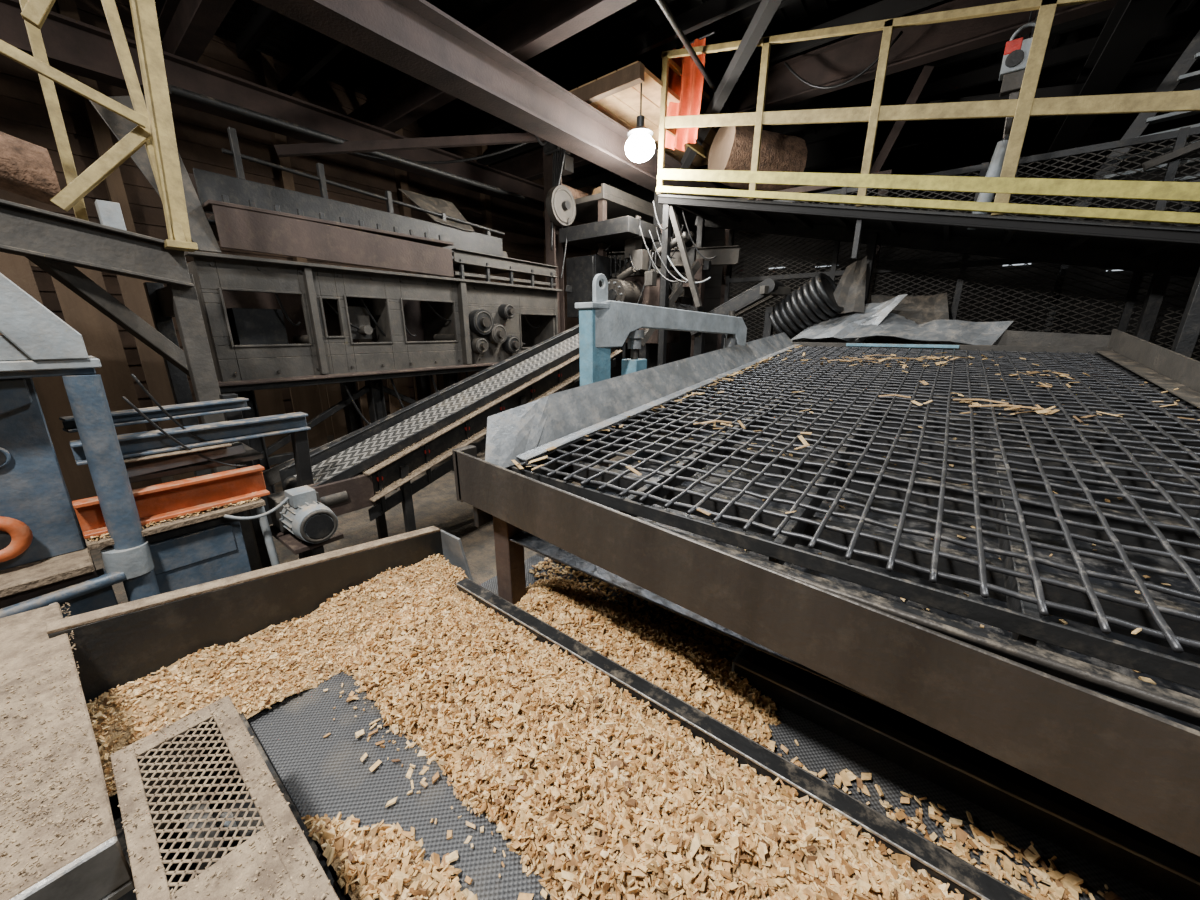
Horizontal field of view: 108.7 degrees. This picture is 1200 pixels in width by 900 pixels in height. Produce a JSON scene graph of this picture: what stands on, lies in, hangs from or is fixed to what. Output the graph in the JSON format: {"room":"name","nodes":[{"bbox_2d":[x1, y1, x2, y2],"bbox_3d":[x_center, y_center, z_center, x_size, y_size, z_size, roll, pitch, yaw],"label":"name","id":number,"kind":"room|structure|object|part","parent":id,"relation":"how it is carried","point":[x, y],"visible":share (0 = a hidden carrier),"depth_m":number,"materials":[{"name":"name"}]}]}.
{"room":"sawmill","nodes":[
{"label":"sawmill","id":0,"kind":"room"},
{"bbox_2d":[0,0,609,435],"bbox_3d":[-4.575,-3.438,8.042,0.300,6.100,16.000,12,20,36],"label":"wall","id":1,"kind":"structure","parent":0,"point":[201,137],"depth_m":6.40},
{"bbox_2d":[0,0,1199,233],"bbox_3d":[1.596,-3.696,3.606,15.000,2.238,13.003,12,20,36],"label":"framing","id":2,"kind":"object","parent":1,"relation":"attached to","point":[443,60],"visible":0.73,"depth_m":5.17,"materials":[{"name":"brown wood"}]},
{"bbox_2d":[625,83,654,162],"bbox_3d":[0.501,-4.069,5.317,0.380,0.880,0.380,12,20,36],"label":"ceiling lamp","id":3,"kind":"object","parent":2,"relation":"attached to","point":[639,148],"visible":0.95,"depth_m":5.28,"materials":[{"name":"white glass"}]},
{"bbox_2d":[658,30,714,150],"bbox_3d":[1.105,-4.675,5.711,0.800,1.195,0.150,12,20,36],"label":"tarp","id":4,"kind":"object","parent":2,"relation":"hanging from","point":[688,86],"visible":0.62,"depth_m":5.67,"materials":[{"name":"red plastic"}]},
{"bbox_2d":[82,426,1199,604],"bbox_3d":[1.288,0.783,4.447,15.000,0.100,16.000,12,20,36],"label":"floor","id":5,"kind":"structure","parent":0,"point":[437,505],"depth_m":4.32,"materials":[{"name":"concrete"}]},
{"bbox_2d":[0,602,134,899],"bbox_3d":[-1.576,1.152,1.044,1.260,1.020,0.650,12,20,36],"label":"cover","id":6,"kind":"object","parent":5,"relation":"on","point":[100,870],"visible":0.87,"depth_m":0.89,"materials":[{"name":"metal"}]},
{"bbox_2d":[0,603,101,892],"bbox_3d":[-1.508,0.664,0.940,1.136,0.021,0.492,12,20,36],"label":"scattered sawdust","id":7,"kind":"object","parent":6,"relation":"on","point":[22,870],"visible":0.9,"depth_m":0.87},
{"bbox_2d":[0,0,259,570],"bbox_3d":[-3.893,-0.934,2.038,1.340,4.504,3.080,12,20,36],"label":"support frame","id":8,"kind":"object","parent":5,"relation":"on","point":[56,243],"visible":0.92,"depth_m":2.51,"materials":[{"name":"grey paint"}]},
{"bbox_2d":[0,131,60,207],"bbox_3d":[-3.457,-1.606,1.952,0.322,0.691,1.203,10,18,31],"label":"log","id":9,"kind":"object","parent":8,"relation":"on","point":[27,170],"visible":0.83,"depth_m":2.33,"materials":[{"name":"brown wood"}]},
{"bbox_3d":[-3.434,-2.102,1.794,0.715,2.124,2.388,12,20,36],"label":"yellow railing","id":10,"kind":"part","parent":8,"relation":"part of","materials":[{"name":"paint"}]},
{"bbox_2d":[0,273,313,617],"bbox_3d":[-2.577,0.118,2.098,0.770,2.455,1.950,12,20,36],"label":"machine","id":11,"kind":"object","parent":5,"relation":"on","point":[162,538],"visible":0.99,"depth_m":2.01,"materials":[{"name":"blue paint"},{"name":"light grey paint"},{"name":"black steel"}]},
{"bbox_2d":[0,252,479,500],"bbox_3d":[-3.643,-1.085,5.961,0.080,2.686,5.400,12,20,36],"label":"wall","id":12,"kind":"structure","parent":5,"relation":"on","point":[100,334],"depth_m":4.34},
{"bbox_2d":[88,95,561,524],"bbox_3d":[-2.497,-1.480,5.493,1.450,3.698,4.629,12,20,36],"label":"machine","id":13,"kind":"object","parent":5,"relation":"on","point":[269,323],"visible":0.85,"depth_m":4.50,"materials":[{"name":"grey paint"}]},
{"bbox_3d":[-2.308,-0.907,5.650,1.150,2.510,4.400,12,20,36],"label":"frame","id":14,"kind":"part","parent":13,"relation":"part of","materials":[{"name":"grey paint"}]},
{"bbox_2d":[224,324,625,558],"bbox_3d":[-0.972,-0.150,3.939,1.082,1.971,3.967,13,20,38],"label":"conveyor","id":15,"kind":"object","parent":5,"relation":"on","point":[354,471],"visible":0.69,"depth_m":3.33,"materials":[{"name":"black metal"}]},
{"bbox_2d":[352,135,741,392],"bbox_3d":[-0.559,-2.300,6.195,5.520,4.900,2.877,-7,17,-25],"label":"machinery","id":16,"kind":"object","parent":5,"relation":"on","point":[627,273],"visible":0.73,"depth_m":6.47,"materials":[{"name":"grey metal"}]},
{"bbox_2d":[46,526,1199,899],"bbox_3d":[0.919,1.227,0.735,5.020,1.042,2.930,12,20,36],"label":"conveyor","id":17,"kind":"object","parent":5,"relation":"on","point":[836,728],"depth_m":1.21,"materials":[{"name":"black metal"}]},
{"bbox_3d":[-0.641,0.862,0.779,0.950,0.280,0.205,12,20,36],"label":"chain guard","id":18,"kind":"part","parent":17,"relation":"part of","materials":[{"name":"beige metal"}]},
{"bbox_2d":[112,696,338,899],"bbox_3d":[-0.641,0.726,0.741,0.957,0.020,0.211,12,20,36],"label":"scattered sawdust","id":19,"kind":"object","parent":17,"relation":"on","point":[215,704],"visible":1,"depth_m":0.79},
{"bbox_2d":[86,553,1121,899],"bbox_3d":[0.813,0.958,1.134,4.476,0.360,2.472,9,18,30],"label":"heap","id":20,"kind":"object","parent":17,"relation":"on","point":[602,795],"visible":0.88,"depth_m":1.23,"materials":[{"name":"beige wood"}]},
{"bbox_2d":[574,183,679,363],"bbox_3d":[0.323,-2.385,8.175,1.200,4.000,2.400,12,20,36],"label":"trough","id":21,"kind":"object","parent":5,"relation":"on","point":[611,203],"visible":0.32,"depth_m":6.98,"materials":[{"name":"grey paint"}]},
{"bbox_2d":[562,184,590,198],"bbox_3d":[-0.034,-4.337,7.657,0.291,0.297,2.200,12,20,36],"label":"log","id":22,"kind":"object","parent":21,"relation":"on","point":[576,193],"visible":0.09,"depth_m":7.02,"materials":[{"name":"brown wood"}]},
{"bbox_2d":[592,187,600,194],"bbox_3d":[0.589,-4.393,7.794,0.271,0.300,2.004,12,20,36],"label":"log","id":23,"kind":"object","parent":21,"relation":"on","point":[597,190],"visible":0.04,"depth_m":7.04,"materials":[{"name":"brown wood"}]},
{"bbox_2d":[575,273,746,466],"bbox_3d":[0.672,-0.302,3.920,0.458,2.275,2.300,12,20,36],"label":"bracket","id":24,"kind":"object","parent":5,"relation":"on","point":[604,324],"visible":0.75,"depth_m":3.15,"materials":[{"name":"metal"}]},
{"bbox_2d":[690,278,790,355],"bbox_3d":[1.931,-1.104,6.300,1.285,2.540,0.567,12,20,36],"label":"chute arm","id":25,"kind":"object","parent":5,"relation":"on","point":[768,289],"visible":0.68,"depth_m":5.81,"materials":[{"name":"black metal"}]},
{"bbox_2d":[769,273,843,341],"bbox_3d":[2.687,-1.841,5.610,0.572,0.858,0.906,-13,20,-40],"label":"hose","id":26,"kind":"object","parent":25,"relation":"attached to","point":[813,302],"visible":0.89,"depth_m":5.42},
{"bbox_2d":[717,169,898,349],"bbox_3d":[3.030,-1.946,6.918,2.300,3.830,0.950,12,20,36],"label":"bunk","id":27,"kind":"object","parent":5,"relation":"on","point":[802,189],"visible":0.08,"depth_m":6.02,"materials":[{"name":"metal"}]},
{"bbox_2d":[708,126,806,190],"bbox_3d":[2.245,-4.171,6.169,1.219,0.788,0.755,-4,16,-13],"label":"log","id":28,"kind":"object","parent":27,"relation":"on","point":[731,148],"visible":0.65,"depth_m":5.92,"materials":[{"name":"brown wood"}]},
{"bbox_2d":[452,329,1199,856],"bbox_3d":[1.882,0.125,3.068,3.003,1.910,4.880,12,20,36],"label":"screen","id":29,"kind":"object","parent":5,"relation":"on","point":[999,557],"visible":0.99,"depth_m":1.48,"materials":[{"name":"metal"}]},
{"bbox_2d":[656,0,1199,435],"bbox_3d":[3.918,-1.991,4.464,7.037,5.235,1.355,12,20,36],"label":"walkway","id":30,"kind":"object","parent":5,"relation":"on","point":[1164,251],"visible":0.89,"depth_m":4.19,"materials":[{"name":"paint"}]},
{"bbox_3d":[3.918,-3.040,4.171,7.024,3.057,1.355,12,20,36],"label":"railing","id":31,"kind":"part","parent":30,"relation":"part of","materials":[{"name":"yellow paint"}]},
{"bbox_2d":[967,10,1038,229],"bbox_3d":[3.901,-3.364,4.066,0.269,2.310,0.120,12,20,36],"label":"exhaust pipe","id":32,"kind":"object","parent":30,"relation":"on","point":[995,167],"visible":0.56,"depth_m":4.19,"materials":[{"name":"silver metal"}]},
{"bbox_2d":[998,10,1035,137],"bbox_3d":[3.708,-3.544,3.766,0.244,1.398,0.165,12,20,36],"label":"chainsaw","id":33,"kind":"object","parent":30,"relation":"hanging from","point":[1016,53],"visible":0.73,"depth_m":3.79,"materials":[{"name":"grey paint"}]},
{"bbox_2d":[791,256,1110,360],"bbox_3d":[3.639,-0.888,5.075,3.000,2.781,0.670,12,20,36],"label":"sheet","id":34,"kind":"object","parent":5,"relation":"on","point":[921,318],"visible":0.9,"depth_m":4.99,"materials":[{"name":"grey paint"}]},
{"bbox_2d":[721,126,1199,363],"bbox_3d":[4.386,-1.418,5.269,6.030,3.700,0.060,12,20,36],"label":"metal fence","id":35,"kind":"object","parent":5,"relation":"on","point":[1181,135],"visible":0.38,"depth_m":4.80,"materials":[{"name":"grey metal"}]},
{"bbox_2d":[1034,30,1199,362],"bbox_3d":[5.857,-2.170,4.201,0.371,5.722,1.820,-10,18,-32],"label":"stair","id":36,"kind":"structure","parent":5,"relation":"on","point":[1177,75],"depth_m":4.27,"materials":[{"name":"grey paint"}]},
{"bbox_2d":[128,0,1199,187],"bbox_3d":[1.288,-4.986,2.837,15.000,0.320,16.000,12,20,36],"label":"ceiling","id":37,"kind":"structure","parent":0,"point":[252,26],"depth_m":6.33,"materials":[{"name":"brown wood"}]},
{"bbox_2d":[610,112,1199,435],"bbox_3d":[6.246,-3.902,9.705,15.000,6.100,0.130,12,20,36],"label":"wall","id":38,"kind":"structure","parent":0,"point":[1105,128],"depth_m":8.44,"materials":[{"name":"grey metal"}]},
{"bbox_2d":[769,263,1121,270],"bbox_3d":[6.770,-3.872,9.187,6.250,0.520,0.010,12,20,36],"label":"window","id":39,"kind":"structure","parent":38,"relation":"in","point":[1028,263],"depth_m":8.28,"materials":[{"name":"white"}]}
]}

